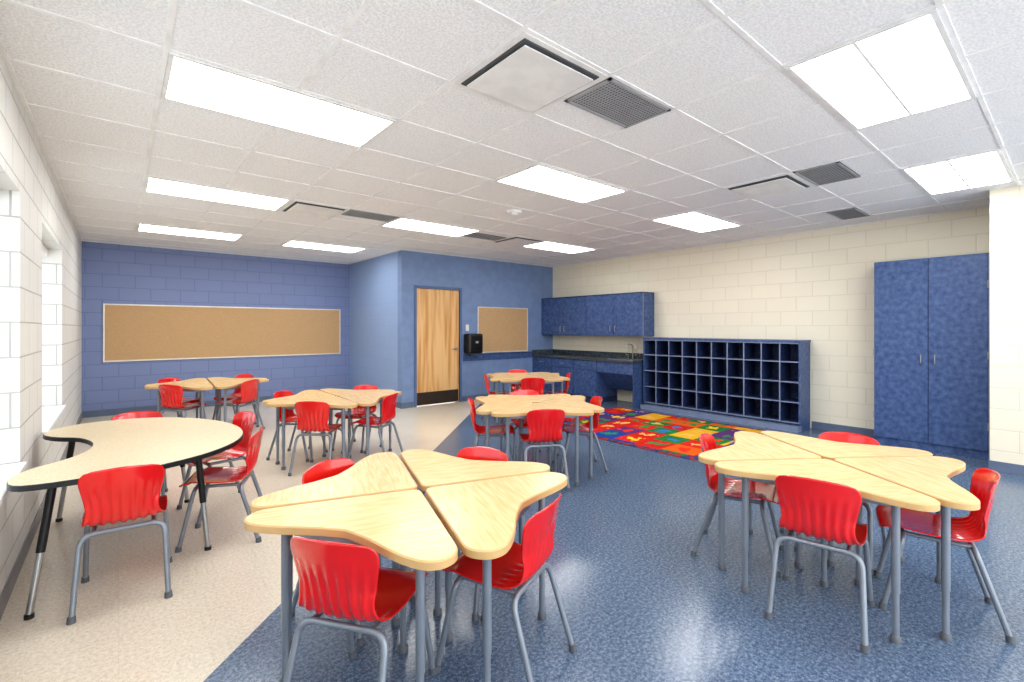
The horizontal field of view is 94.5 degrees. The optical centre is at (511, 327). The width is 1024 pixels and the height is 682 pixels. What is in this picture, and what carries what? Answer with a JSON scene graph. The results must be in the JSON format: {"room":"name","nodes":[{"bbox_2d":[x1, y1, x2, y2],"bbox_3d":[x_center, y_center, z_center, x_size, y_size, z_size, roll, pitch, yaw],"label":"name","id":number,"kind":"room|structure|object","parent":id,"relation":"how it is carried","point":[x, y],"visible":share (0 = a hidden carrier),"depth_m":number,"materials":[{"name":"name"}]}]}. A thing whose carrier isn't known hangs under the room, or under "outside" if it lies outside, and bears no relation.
{"room":"classroom","nodes":[
{"label":"classroom","id":0,"kind":"room"},
{"bbox_2d":[0,52,81,593],"bbox_3d":[-2.918,0.022,2.548,0.350,2.735,12.050,0,0,-40],"label":"wall","id":1,"kind":"structure","parent":0,"point":[41,297],"depth_m":3.07,"materials":[{"name":"white brick"}]},
{"bbox_2d":[0,461,26,505],"bbox_3d":[-2.102,0.010,1.653,0.300,1.600,2.630,0,0,-40],"label":"window sill","id":2,"kind":"structure","parent":1,"relation":"in","point":[7,471],"depth_m":2.54,"materials":[{"name":"white paint"}]},
{"bbox_2d":[0,412,81,619],"bbox_3d":[-2.780,1.340,2.663,0.008,0.100,12.050,0,0,-40],"label":"baseboard","id":3,"kind":"structure","parent":1,"relation":"attached to","point":[9,585],"depth_m":2.74,"materials":[{"name":"grey plastic"}]},
{"bbox_2d":[42,243,65,435],"bbox_3d":[-4.113,0.010,4.072,0.300,1.600,1.620,0,0,-40],"label":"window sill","id":4,"kind":"structure","parent":1,"relation":"in","point":[50,415],"depth_m":4.29,"materials":[{"name":"white paint"}]},
{"bbox_2d":[82,241,348,410],"bbox_3d":[-5.016,0.022,8.769,4.376,2.735,0.200,0,0,-40],"label":"wall","id":5,"kind":"structure","parent":0,"point":[111,273],"depth_m":8.24,"materials":[{"name":"blue brick"}]},
{"bbox_2d":[103,304,340,361],"bbox_3d":[-5.001,0.080,8.637,3.734,0.924,0.020,0,0,-40],"label":"corkboard","id":6,"kind":"object","parent":5,"relation":"attached to","point":[131,332],"visible":1,"depth_m":8.39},
{"bbox_2d":[82,389,488,417],"bbox_3d":[-3.104,1.340,8.669,7.190,0.100,2.398,0,0,-40],"label":"baseboard","id":7,"kind":"structure","parent":5,"relation":"attached to","point":[107,412],"depth_m":7.82,"materials":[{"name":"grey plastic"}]},
{"bbox_2d":[349,251,397,401],"bbox_3d":[-2.650,0.022,9.150,0.150,2.735,2.240,0,0,-40],"label":"wall","id":8,"kind":"structure","parent":0,"point":[373,282],"depth_m":9.02,"materials":[{"name":"blue paint"}]},
{"bbox_2d":[398,250,552,402],"bbox_3d":[-0.469,0.022,9.408,3.834,2.735,0.150,0,0,-40],"label":"wall","id":9,"kind":"structure","parent":0,"point":[483,283],"depth_m":9.10,"materials":[{"name":"blue paint"}]},
{"bbox_2d":[414,285,461,406],"bbox_3d":[-1.349,0.320,8.616,1.000,2.140,0.144,0,0,-40],"label":"door","id":10,"kind":"structure","parent":9,"relation":"in","point":[437,322],"depth_m":8.59,"materials":[{"name":"brown wood"}]},
{"bbox_2d":[464,334,482,354],"bbox_3d":[-0.727,0.307,8.954,0.330,0.395,0.219,0,0,-40],"label":"paper towel dispenser","id":11,"kind":"object","parent":9,"relation":"attached to","point":[473,343],"visible":1,"depth_m":8.86,"materials":[{"name":"black plastic"}]},
{"bbox_2d":[463,352,531,360],"bbox_3d":[-0.250,0.568,9.484,1.740,0.125,0.014,0,0,-40],"label":"trim","id":12,"kind":"structure","parent":9,"relation":"attached to","point":[489,356],"depth_m":9.44,"materials":[{"name":"blue laminate"}]},
{"bbox_2d":[477,306,527,352],"bbox_3d":[-0.167,0.040,9.548,1.294,0.904,0.020,0,0,-40],"label":"board","id":13,"kind":"object","parent":9,"relation":"attached to","point":[503,329],"visible":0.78,"depth_m":9.54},
{"bbox_2d":[0,0,1023,266],"bbox_3d":[0.098,-1.395,5.185,8.360,0.100,12.250,0,0,-40],"label":"ceiling","id":14,"kind":"structure","parent":0,"point":[442,38],"depth_m":3.16,"materials":[{"name":"tile"}]},
{"bbox_2d":[137,223,243,240],"bbox_3d":[-4.510,-1.338,6.655,1.196,0.014,0.586,0,0,-40],"label":"ceiling light","id":15,"kind":"object","parent":14,"relation":"in","point":[140,227],"depth_m":6.63,"materials":[{"name":"white plastic"}]},
{"bbox_2d":[144,176,290,210],"bbox_3d":[-2.950,-1.338,4.779,1.196,0.014,0.586,0,0,-40],"label":"ceiling light","id":16,"kind":"object","parent":14,"relation":"in","point":[152,184],"depth_m":4.74,"materials":[{"name":"white plastic"}]},
{"bbox_2d":[161,52,396,147],"bbox_3d":[-1.391,-1.338,2.903,1.196,0.014,0.586,0,0,-40],"label":"ceiling light","id":17,"kind":"object","parent":14,"relation":"in","point":[187,81],"depth_m":2.82,"materials":[{"name":"white plastic"}]},
{"bbox_2d":[279,200,348,218],"bbox_3d":[-2.247,-1.330,5.364,0.586,0.030,0.586,0,0,-40],"label":"diffuser","id":18,"kind":"object","parent":14,"relation":"in","point":[295,206],"depth_m":5.30,"materials":[{"name":"white metal"}]},
{"bbox_2d":[281,240,365,252],"bbox_3d":[-3.103,-1.338,7.825,1.196,0.014,0.586,0,0,-40],"label":"ceiling light","id":19,"kind":"object","parent":14,"relation":"in","point":[292,243],"depth_m":7.77,"materials":[{"name":"white plastic"}]},
{"bbox_2d":[341,209,398,221],"bbox_3d":[-1.688,-1.338,5.646,0.586,0.014,0.306,0,0,-40],"label":"ceiling vent","id":20,"kind":"object","parent":14,"relation":"in","point":[354,213],"visible":1,"depth_m":5.63,"materials":[{"name":"grey metal"}]},
{"bbox_2d":[380,217,480,236],"bbox_3d":[-1.074,-1.338,6.339,1.196,0.014,0.586,0,0,-40],"label":"ceiling light","id":21,"kind":"object","parent":14,"relation":"in","point":[400,223],"depth_m":6.30,"materials":[{"name":"white plastic"}]},
{"bbox_2d":[464,233,505,240],"bbox_3d":[-0.399,-1.338,6.958,0.586,0.014,0.276,0,0,-40],"label":"ceiling vent","id":22,"kind":"object","parent":14,"relation":"in","point":[473,235],"visible":0.99,"depth_m":6.93,"materials":[{"name":"grey metal"}]},
{"bbox_2d":[0,0,1023,266],"bbox_3d":[0.218,-1.341,5.155,7.815,0.012,12.050,0,0,-40],"label":"grid","id":23,"kind":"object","parent":14,"relation":"attached to","point":[939,4],"depth_m":3.28,"materials":[{"name":"white metal"}]},
{"bbox_2d":[507,209,521,215],"bbox_3d":[0.026,-1.320,5.444,0.180,0.050,0.180,0,0,-40],"label":"smoke detector","id":24,"kind":"object","parent":14,"relation":"attached to","point":[514,212],"visible":1,"depth_m":5.39,"materials":[{"name":"white paint"}]},
{"bbox_2d":[492,236,543,245],"bbox_3d":[0.099,-1.330,7.313,0.586,0.030,0.586,0,0,-40],"label":"diffuser","id":25,"kind":"object","parent":14,"relation":"in","point":[516,240],"depth_m":7.21,"materials":[{"name":"white metal"}]},
{"bbox_2d":[454,31,606,113],"bbox_3d":[0.093,-1.330,2.549,0.586,0.030,0.586,0,0,-40],"label":"diffuser","id":26,"kind":"object","parent":14,"relation":"in","point":[528,74],"depth_m":2.48,"materials":[{"name":"white metal"}]},
{"bbox_2d":[522,241,596,253],"bbox_3d":[0.802,-1.338,7.898,1.196,0.014,0.586,0,0,-40],"label":"ceiling light","id":27,"kind":"object","parent":14,"relation":"in","point":[545,245],"depth_m":7.87,"materials":[{"name":"white plastic"}]},
{"bbox_2d":[494,163,627,203],"bbox_3d":[0.486,-1.338,4.462,1.196,0.014,0.586,0,0,-40],"label":"ceiling light","id":28,"kind":"object","parent":14,"relation":"in","point":[539,178],"depth_m":4.41,"materials":[{"name":"white plastic"}]},
{"bbox_2d":[565,77,670,127],"bbox_3d":[0.642,-1.338,2.843,0.586,0.014,0.336,0,0,-40],"label":"ceiling vent","id":29,"kind":"object","parent":14,"relation":"in","point":[609,99],"visible":1,"depth_m":2.82,"materials":[{"name":"grey metal"}]},
{"bbox_2d":[651,211,741,232],"bbox_3d":[2.362,-1.338,6.022,1.196,0.014,0.586,0,0,-40],"label":"ceiling light","id":30,"kind":"object","parent":14,"relation":"in","point":[695,221],"depth_m":6.00,"materials":[{"name":"white plastic"}]},
{"bbox_2d":[723,173,813,198],"bbox_3d":[2.438,-1.330,4.499,0.586,0.030,0.586,0,0,-40],"label":"diffuser","id":31,"kind":"object","parent":14,"relation":"in","point":[788,182],"depth_m":4.43,"materials":[{"name":"white metal"}]},
{"bbox_2d":[793,161,859,185],"bbox_3d":[2.748,-1.338,4.126,0.586,0.014,0.336,0,0,-40],"label":"ceiling vent","id":32,"kind":"object","parent":14,"relation":"in","point":[834,172],"visible":1,"depth_m":4.11,"materials":[{"name":"grey metal"}]},
{"bbox_2d":[826,207,869,219],"bbox_3d":[3.945,-1.338,5.550,0.586,0.014,0.276,0,0,-40],"label":"ceiling vent","id":33,"kind":"object","parent":14,"relation":"in","point":[849,213],"visible":1,"depth_m":5.53,"materials":[{"name":"grey metal"}]},
{"bbox_2d":[784,8,975,130],"bbox_3d":[2.046,-1.338,2.586,1.196,0.014,0.586,0,0,-40],"label":"ceiling light","id":34,"kind":"object","parent":14,"relation":"in","point":[911,66],"depth_m":2.49,"materials":[{"name":"white plastic"}]},
{"bbox_2d":[900,149,1013,194],"bbox_3d":[3.922,-1.338,4.146,1.196,0.014,0.586,0,0,-40],"label":"ceiling light","id":35,"kind":"object","parent":14,"relation":"in","point":[987,168],"depth_m":4.09,"materials":[{"name":"white plastic"}]},
{"bbox_2d":[0,394,1023,681],"bbox_3d":[0.098,1.440,5.185,8.360,0.100,12.250,0,0,-40],"label":"floor","id":36,"kind":"structure","parent":0,"point":[639,607],"depth_m":2.38,"materials":[{"name":"plastic"}]},
{"bbox_2d":[66,464,172,624],"bbox_3d":[-2.054,1.040,2.516,0.407,0.704,0.482,0,0,-36],"label":"chair","id":37,"kind":"object","parent":36,"relation":"on","point":[112,496],"visible":1,"depth_m":2.38,"materials":[{"name":"red plastic"}]},
{"bbox_2d":[6,417,242,620],"bbox_3d":[-2.450,1.060,3.162,1.094,0.660,1.796,0,0,-40],"label":"table","id":38,"kind":"object","parent":36,"relation":"on","point":[168,442],"visible":0.96,"depth_m":2.93,"materials":[{"name":"beige laminate"}]},
{"bbox_2d":[111,411,167,495],"bbox_3d":[-2.966,1.040,3.728,0.407,0.704,0.482,0,0,-35],"label":"chair","id":39,"kind":"object","parent":36,"relation":"on","point":[136,414],"visible":0.06,"depth_m":3.90,"materials":[{"name":"red plastic"}]},
{"bbox_2d":[145,378,208,417],"bbox_3d":[-4.572,1.060,6.462,0.691,0.660,0.691,0,0,-37],"label":"student desk","id":40,"kind":"object","parent":36,"relation":"on","point":[194,380],"visible":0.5,"depth_m":6.43,"materials":[{"name":"brown wood"}]},
{"bbox_2d":[158,378,198,416],"bbox_3d":[-4.539,1.040,6.455,0.482,0.704,0.407,0,0,12],"label":"chair","id":41,"kind":"object","parent":36,"relation":"on","point":[164,380],"visible":0.33,"depth_m":6.48,"materials":[{"name":"red plastic"}]},
{"bbox_2d":[144,382,213,418],"bbox_3d":[-4.149,1.060,5.894,0.691,0.660,0.691,0,0,-37],"label":"student desk","id":42,"kind":"object","parent":36,"relation":"on","point":[187,387],"visible":0.59,"depth_m":5.88,"materials":[{"name":"brown wood"}]},
{"bbox_2d":[158,384,206,418],"bbox_3d":[-4.169,1.040,5.974,0.407,0.704,0.482,0,0,9],"label":"chair","id":43,"kind":"object","parent":36,"relation":"on","point":[171,395],"visible":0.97,"depth_m":5.81,"materials":[{"name":"red plastic"}]},
{"bbox_2d":[175,426,263,552],"bbox_3d":[-1.916,1.040,3.182,0.482,0.704,0.407,0,0,-18],"label":"chair","id":44,"kind":"object","parent":36,"relation":"on","point":[224,475],"visible":0.93,"depth_m":3.11,"materials":[{"name":"red plastic"}]},
{"bbox_2d":[177,411,261,520],"bbox_3d":[-2.274,1.040,3.709,0.407,0.704,0.482,0,0,35],"label":"chair","id":45,"kind":"object","parent":36,"relation":"on","point":[245,420],"visible":0.52,"depth_m":3.77,"materials":[{"name":"red plastic"}]},
{"bbox_2d":[212,374,256,419],"bbox_3d":[-3.998,1.040,6.841,0.407,0.704,0.482,0,0,12],"label":"chair","id":46,"kind":"object","parent":36,"relation":"on","point":[237,393],"visible":0.44,"depth_m":6.97,"materials":[{"name":"red plastic"}]},
{"bbox_2d":[207,377,266,424],"bbox_3d":[-4.005,1.060,6.886,0.691,0.660,0.691,0,0,-37],"label":"student desk","id":47,"kind":"object","parent":36,"relation":"on","point":[210,379],"visible":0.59,"depth_m":6.81,"materials":[{"name":"brown wood"}]},
{"bbox_2d":[215,379,264,428],"bbox_3d":[-3.653,1.040,6.337,0.482,0.704,0.407,0,0,9],"label":"chair","id":48,"kind":"object","parent":36,"relation":"on","point":[249,388],"visible":0.94,"depth_m":6.27,"materials":[{"name":"red plastic"}]},
{"bbox_2d":[211,379,268,426],"bbox_3d":[-3.581,1.060,6.318,0.691,0.660,0.691,0,0,-37],"label":"student desk","id":49,"kind":"object","parent":36,"relation":"on","point":[225,385],"visible":0.75,"depth_m":6.26,"materials":[{"name":"brown wood"}]},
{"bbox_2d":[266,390,327,461],"bbox_3d":[-2.321,1.040,5.127,0.482,0.704,0.407,0,0,8],"label":"chair","id":50,"kind":"object","parent":36,"relation":"on","point":[290,416],"visible":0.39,"depth_m":5.12,"materials":[{"name":"red plastic"}]},
{"bbox_2d":[262,390,333,464],"bbox_3d":[-2.380,1.060,5.135,0.691,0.660,0.691,0,0,-39],"label":"student desk","id":51,"kind":"object","parent":36,"relation":"on","point":[305,394],"visible":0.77,"depth_m":4.96,"materials":[{"name":"brown wood"}]},
{"bbox_2d":[266,396,357,469],"bbox_3d":[-1.937,1.060,4.582,0.691,0.660,0.691,0,0,-39],"label":"student desk","id":52,"kind":"object","parent":36,"relation":"on","point":[335,403],"visible":0.75,"depth_m":4.62,"materials":[{"name":"brown wood"}]},
{"bbox_2d":[288,401,347,475],"bbox_3d":[-1.892,1.040,4.656,0.407,0.704,0.482,0,0,2],"label":"chair","id":53,"kind":"object","parent":36,"relation":"on","point":[311,415],"visible":0.98,"depth_m":4.49,"materials":[{"name":"red plastic"}]},
{"bbox_2d":[250,452,416,648],"bbox_3d":[-0.878,1.060,2.355,0.691,0.660,0.691,0,0,-23],"label":"student desk","id":54,"kind":"object","parent":36,"relation":"on","point":[383,472],"visible":0.73,"depth_m":2.18,"materials":[{"name":"brown wood"}]},
{"bbox_2d":[244,490,457,681],"bbox_3d":[-0.605,1.060,1.701,0.691,0.660,0.691,0,0,-23],"label":"student desk","id":55,"kind":"object","parent":36,"relation":"on","point":[402,527],"visible":0.89,"depth_m":1.76,"materials":[{"name":"brown wood"}]},
{"bbox_2d":[292,458,415,646],"bbox_3d":[-0.781,1.040,2.342,0.482,0.704,0.407,0,0,27],"label":"chair","id":56,"kind":"object","parent":36,"relation":"on","point":[332,467],"visible":0.11,"depth_m":2.40,"materials":[{"name":"red plastic"}]},
{"bbox_2d":[320,388,394,453],"bbox_3d":[-1.828,1.060,5.578,0.691,0.660,0.691,0,0,-39],"label":"student desk","id":57,"kind":"object","parent":36,"relation":"on","point":[336,392],"visible":0.51,"depth_m":5.49,"materials":[{"name":"brown wood"}]},
{"bbox_2d":[332,385,383,452],"bbox_3d":[-1.797,1.040,5.522,0.407,0.704,0.482,0,0,13],"label":"chair","id":58,"kind":"object","parent":36,"relation":"on","point":[358,412],"visible":0.62,"depth_m":5.56,"materials":[{"name":"red plastic"}]},
{"bbox_2d":[284,537,437,681],"bbox_3d":[-0.553,1.040,1.736,0.407,0.704,0.482,0,0,15],"label":"chair","id":59,"kind":"object","parent":36,"relation":"on","point":[339,580],"visible":0.97,"depth_m":1.58,"materials":[{"name":"red plastic"}]},
{"bbox_2d":[339,391,401,457],"bbox_3d":[-1.384,1.060,5.026,0.691,0.660,0.691,0,0,-39],"label":"student desk","id":60,"kind":"object","parent":36,"relation":"on","point":[367,400],"visible":0.83,"depth_m":5.03,"materials":[{"name":"brown wood"}]},
{"bbox_2d":[348,393,402,458],"bbox_3d":[-1.438,1.040,5.007,0.482,0.704,0.407,0,0,12],"label":"chair","id":61,"kind":"object","parent":36,"relation":"on","point":[389,402],"visible":0.94,"depth_m":4.92,"materials":[{"name":"red plastic"}]},
{"bbox_2d":[409,447,508,621],"bbox_3d":[-0.242,1.040,2.535,0.407,0.704,0.482,0,0,26],"label":"chair","id":62,"kind":"object","parent":36,"relation":"on","point":[471,453],"visible":0.14,"depth_m":2.71,"materials":[{"name":"red plastic"}]},
{"bbox_2d":[401,449,549,616],"bbox_3d":[-0.225,1.060,2.628,0.691,0.660,0.691,0,0,-23],"label":"student desk","id":63,"kind":"object","parent":36,"relation":"on","point":[428,468],"visible":0.66,"depth_m":2.45,"materials":[{"name":"brown wood"}]},
{"bbox_2d":[467,398,514,460],"bbox_3d":[-0.212,1.040,4.589,0.482,0.704,0.407,0,0,-3],"label":"chair","id":64,"kind":"object","parent":36,"relation":"on","point":[493,429],"visible":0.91,"depth_m":4.53,"materials":[{"name":"red plastic"}]},
{"bbox_2d":[481,374,508,422],"bbox_3d":[-0.213,1.040,7.116,0.482,0.704,0.407,0,0,-9],"label":"chair","id":65,"kind":"object","parent":36,"relation":"on","point":[486,379],"visible":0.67,"depth_m":7.04,"materials":[{"name":"red plastic"}]},
{"bbox_2d":[426,472,566,681],"bbox_3d":[0.049,1.060,1.975,0.691,0.660,0.691,0,0,-23],"label":"student desk","id":66,"kind":"object","parent":36,"relation":"on","point":[482,516],"visible":0.89,"depth_m":1.93,"materials":[{"name":"brown wood"}]},
{"bbox_2d":[475,396,531,461],"bbox_3d":[-0.271,1.060,4.596,0.691,0.660,0.691,0,0,40],"label":"student desk","id":67,"kind":"object","parent":36,"relation":"on","point":[490,404],"visible":0.62,"depth_m":4.56,"materials":[{"name":"brown wood"}]},
{"bbox_2d":[487,373,522,423],"bbox_3d":[-0.275,1.060,7.135,0.691,0.660,0.691,0,0,38],"label":"student desk","id":68,"kind":"object","parent":36,"relation":"on","point":[496,378],"visible":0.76,"depth_m":7.09,"materials":[{"name":"brown wood"}]},
{"bbox_2d":[435,493,576,681],"bbox_3d":[-0.021,1.040,1.980,0.482,0.704,0.407,0,0,28],"label":"chair","id":69,"kind":"object","parent":36,"relation":"on","point":[523,563],"visible":0.73,"depth_m":1.89,"materials":[{"name":"red plastic"}]},
{"bbox_2d":[508,369,526,394],"bbox_3d":[0.137,1.040,7.633,0.407,0.704,0.482,0,0,-15],"label":"chair","id":70,"kind":"object","parent":36,"relation":"on","point":[513,386],"visible":0.28,"depth_m":7.79,"materials":[{"name":"red plastic"}]},
{"bbox_2d":[496,372,548,390],"bbox_3d":[0.164,1.060,7.692,0.691,0.660,0.691,0,0,38],"label":"student desk","id":71,"kind":"object","parent":36,"relation":"on","point":[530,373],"visible":0.39,"depth_m":7.56,"materials":[{"name":"brown wood"}]},
{"bbox_2d":[509,390,547,460],"bbox_3d":[0.166,1.040,5.050,0.407,0.704,0.482,0,0,-10],"label":"chair","id":72,"kind":"object","parent":36,"relation":"on","point":[517,392],"visible":0.27,"depth_m":5.12,"materials":[{"name":"red plastic"}]},
{"bbox_2d":[488,394,570,461],"bbox_3d":[0.187,1.060,5.136,0.691,0.660,0.691,0,0,40],"label":"student desk","id":73,"kind":"object","parent":36,"relation":"on","point":[529,398],"visible":0.56,"depth_m":5.03,"materials":[{"name":"brown wood"}]},
{"bbox_2d":[500,376,562,425],"bbox_3d":[0.281,1.060,6.697,0.691,0.660,0.691,0,0,38],"label":"student desk","id":74,"kind":"object","parent":36,"relation":"on","point":[517,380],"visible":0.5,"depth_m":6.68,"materials":[{"name":"brown wood"}]},
{"bbox_2d":[521,377,544,394],"bbox_3d":[0.280,1.040,6.760,0.407,0.704,0.482,0,0,-4],"label":"chair","id":75,"kind":"object","parent":36,"relation":"on","point":[536,384],"visible":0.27,"depth_m":6.57,"materials":[{"name":"red plastic"}]},
{"bbox_2d":[491,403,593,485],"bbox_3d":[0.270,1.060,4.138,0.691,0.660,0.691,0,0,40],"label":"student desk","id":76,"kind":"object","parent":36,"relation":"on","point":[518,412],"visible":0.67,"depth_m":4.17,"materials":[{"name":"brown wood"}]},
{"bbox_2d":[517,409,570,490],"bbox_3d":[0.263,1.040,4.221,0.407,0.704,0.482,0,0,-10],"label":"chair","id":77,"kind":"object","parent":36,"relation":"on","point":[544,425],"visible":0.97,"depth_m":4.05,"materials":[{"name":"red plastic"}]},
{"bbox_2d":[530,373,569,393],"bbox_3d":[0.720,1.060,7.253,0.691,0.660,0.691,0,0,38],"label":"student desk","id":78,"kind":"object","parent":36,"relation":"on","point":[548,375],"visible":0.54,"depth_m":7.09,"materials":[{"name":"brown wood"}]},
{"bbox_2d":[538,395,603,478],"bbox_3d":[0.728,1.060,4.679,0.691,0.660,0.691,0,0,40],"label":"student desk","id":79,"kind":"object","parent":36,"relation":"on","point":[576,401],"visible":0.73,"depth_m":4.50,"materials":[{"name":"brown wood"}]},
{"bbox_2d":[552,396,608,473],"bbox_3d":[0.669,1.040,4.701,0.482,0.704,0.407,0,0,-6],"label":"chair","id":80,"kind":"object","parent":36,"relation":"on","point":[596,400],"visible":0.7,"depth_m":4.63,"materials":[{"name":"red plastic"}]},
{"bbox_2d":[532,343,644,408],"bbox_3d":[1.476,0.837,9.251,0.636,1.105,2.571,0,0,-40],"label":"base cabinet","id":81,"kind":"object","parent":36,"relation":"on","point":[593,373],"depth_m":8.89,"materials":[{"name":"blue laminate"}]},
{"bbox_2d":[564,407,767,460],"bbox_3d":[1.874,1.385,6.616,2.100,0.011,2.620,0,0,-40],"label":"rug","id":82,"kind":"object","parent":36,"relation":"on","point":[677,436],"visible":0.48,"depth_m":6.29,"materials":[{"name":"multicoloured carpet"}]},
{"bbox_2d":[543,373,573,420],"bbox_3d":[0.682,1.040,7.230,0.482,0.704,0.407,0,0,1],"label":"chair","id":83,"kind":"object","parent":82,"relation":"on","point":[568,375],"visible":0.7,"depth_m":7.27,"materials":[{"name":"red plastic"}]},
{"bbox_2d":[640,337,810,432],"bbox_3d":[3.170,0.780,7.352,0.456,1.220,2.475,0,0,-40],"label":"cubby shelf","id":84,"kind":"object","parent":36,"relation":"on","point":[765,383],"visible":1,"depth_m":7.17,"materials":[{"name":"blue laminate"}]},
{"bbox_2d":[690,433,783,576],"bbox_3d":[1.397,1.040,2.926,0.482,0.704,0.407,0,0,32],"label":"chair","id":85,"kind":"object","parent":36,"relation":"on","point":[733,487],"visible":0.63,"depth_m":2.88,"materials":[{"name":"red plastic"}]},
{"bbox_2d":[698,431,820,570],"bbox_3d":[1.389,1.060,2.980,0.691,0.660,0.691,0,0,-5],"label":"student desk","id":86,"kind":"object","parent":36,"relation":"on","point":[747,445],"visible":0.84,"depth_m":2.74,"materials":[{"name":"brown wood"}]},
{"bbox_2d":[765,475,874,653],"bbox_3d":[1.514,1.040,2.319,0.407,0.704,0.482,0,0,40],"label":"chair","id":87,"kind":"object","parent":36,"relation":"on","point":[828,511],"visible":1,"depth_m":2.18,"materials":[{"name":"red plastic"}]},
{"bbox_2d":[714,459,939,644],"bbox_3d":[1.448,1.060,2.274,0.691,0.660,0.691,0,0,-5],"label":"student desk","id":88,"kind":"object","parent":36,"relation":"on","point":[872,489],"visible":0.85,"depth_m":2.35,"materials":[{"name":"brown wood"}]},
{"bbox_2d":[794,432,886,575],"bbox_3d":[2.061,1.040,2.958,0.482,0.704,0.407,0,0,-43],"label":"chair","id":89,"kind":"object","parent":36,"relation":"on","point":[847,437],"visible":0.1,"depth_m":3.00,"materials":[{"name":"red plastic"}]},
{"bbox_2d":[760,431,932,567],"bbox_3d":[2.095,1.060,3.038,0.691,0.660,0.691,0,0,-5],"label":"student desk","id":90,"kind":"object","parent":36,"relation":"on","point":[826,449],"visible":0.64,"depth_m":2.84,"materials":[{"name":"brown wood"}]},
{"bbox_2d":[834,456,979,641],"bbox_3d":[2.154,1.060,2.332,0.691,0.660,0.691,0,0,-5],"label":"student desk","id":91,"kind":"object","parent":36,"relation":"on","point":[930,476],"visible":0.84,"depth_m":2.29,"materials":[{"name":"brown wood"}]},
{"bbox_2d":[873,252,989,459],"bbox_3d":[4.806,0.300,5.428,0.401,2.180,1.004,0,0,-40],"label":"storage cabinet","id":92,"kind":"object","parent":36,"relation":"on","point":[931,351],"visible":0.91,"depth_m":5.29,"materials":[{"name":"blue laminate"}]},
{"bbox_2d":[874,468,1016,644],"bbox_3d":[2.127,1.040,2.370,0.482,0.704,0.407,0,0,35],"label":"chair","id":93,"kind":"object","parent":36,"relation":"on","point":[971,528],"visible":0.87,"depth_m":2.33,"materials":[{"name":"red plastic"}]},
{"bbox_2d":[553,207,989,428],"bbox_3d":[4.063,0.022,6.798,0.200,2.735,9.660,0,0,-40],"label":"wall","id":94,"kind":"structure","parent":0,"point":[815,286],"depth_m":6.66,"materials":[{"name":"beige brick"}]},
{"bbox_2d":[541,292,653,335],"bbox_3d":[1.577,-0.240,9.330,0.379,0.780,2.578,0,0,-40],"label":"upper cabinet","id":95,"kind":"object","parent":94,"relation":"attached to","point":[632,313],"visible":1,"depth_m":8.98,"materials":[{"name":"blue laminate"}]},
{"bbox_2d":[812,421,1023,475],"bbox_3d":[5.091,1.340,4.410,0.604,0.100,4.655,0,0,-27],"label":"baseboard","id":96,"kind":"structure","parent":94,"relation":"attached to","point":[1016,469],"depth_m":6.03,"materials":[{"name":"blue plastic"}]},
{"bbox_2d":[990,184,1023,464],"bbox_3d":[5.866,0.022,3.816,0.840,2.735,2.770,0,0,-40],"label":"wall pier","id":97,"kind":"object","parent":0,"point":[1007,203],"visible":0.8,"depth_m":4.53,"materials":[{"name":"white paint"}]}
]}

